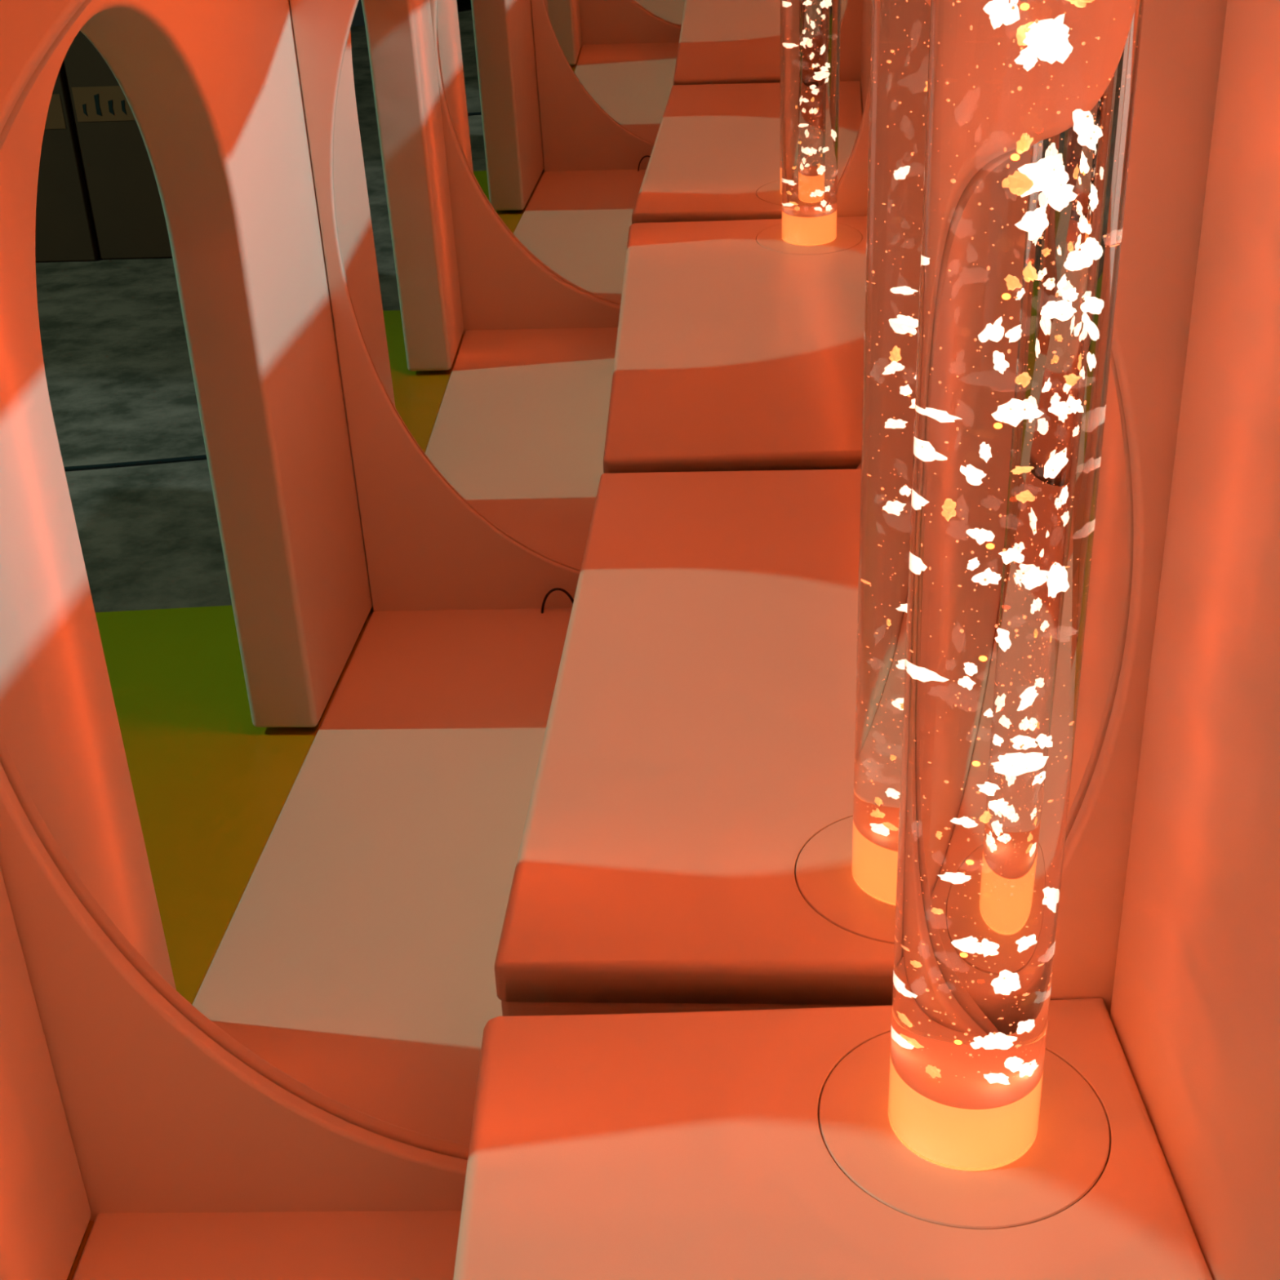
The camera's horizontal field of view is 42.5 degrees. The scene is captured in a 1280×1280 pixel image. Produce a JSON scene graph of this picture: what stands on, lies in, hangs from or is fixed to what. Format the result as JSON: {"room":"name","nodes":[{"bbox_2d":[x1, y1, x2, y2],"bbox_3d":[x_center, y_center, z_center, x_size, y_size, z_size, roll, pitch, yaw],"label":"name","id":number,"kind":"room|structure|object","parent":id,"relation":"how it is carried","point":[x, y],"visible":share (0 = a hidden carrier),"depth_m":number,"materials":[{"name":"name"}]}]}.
{"room":"sensory room","nodes":[
{"label":"sensory room","id":0,"kind":"room"},
{"bbox_2d":[0,866,90,1279],"bbox_3d":[-0.765,0.380,0.838,0.126,1.678,1.818,-2,27,1],"label":"wall","id":1,"kind":"structure","parent":0,"point":[45,1211],"depth_m":1.83,"materials":[{"name":"orange paint"}]},
{"bbox_2d":[71,1210,461,1279],"bbox_3d":[-0.041,1.090,1.297,1.255,0.060,1.820,-2,27,1],"label":"floor","id":2,"kind":"structure","parent":0,"point":[403,1245],"depth_m":1.97,"materials":[{"name":"beige plastic"}]},
{"bbox_2d":[453,998,1213,1279],"bbox_3d":[0.181,0.909,1.212,0.695,0.323,1.575,-2,27,1],"label":"seat","id":3,"kind":"object","parent":2,"relation":"on","point":[747,1144],"visible":0.78,"depth_m":1.62,"materials":[{"name":"beige plastic"}]},
{"bbox_2d":[888,0,1144,1171],"bbox_3d":[0.302,-0.092,1.375,0.150,1.296,0.150,-2,27,1],"label":"tube","id":4,"kind":"object","parent":3,"relation":"on","point":[1030,104],"visible":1,"depth_m":1.31,"materials":[{"name":"clear glass"}]},
{"bbox_2d":[0,0,1227,1221],"bbox_3d":[-0.107,-0.032,1.645,1.415,1.733,0.025,-1,27,2],"label":"wall","id":5,"kind":"structure","parent":0,"point":[161,1117],"depth_m":1.81,"materials":[{"name":"orange paint"}]},
{"bbox_2d":[0,0,1133,1159],"bbox_3d":[-0.106,-0.037,1.659,1.395,1.720,0.008,-1,27,3],"label":"wall mirror","id":6,"kind":"object","parent":5,"relation":"attached to","point":[456,456],"visible":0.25,"depth_m":1.61,"materials":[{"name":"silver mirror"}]},
{"bbox_2d":[1110,0,1279,1279],"bbox_3d":[0.563,0.379,0.738,0.120,1.777,1.929,-2,27,1],"label":"wall","id":7,"kind":"structure","parent":0,"point":[1195,1009],"depth_m":1.42,"materials":[{"name":"orange paint"}]},
{"bbox_3d":[-0.660,1.730,0.285,18.000,0.095,14.000,-2,27,1],"label":"floor","id":8,"kind":"structure","parent":0,"visible":0},
{"bbox_2d":[66,1220,93,1279],"bbox_3d":[-1.143,1.102,1.386,0.948,0.051,1.964,-2,27,1],"label":"floor mat","id":9,"kind":"object","parent":8,"relation":"on","point":[91,1223],"visible":0.02,"depth_m":2.00,"materials":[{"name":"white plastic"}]}
]}

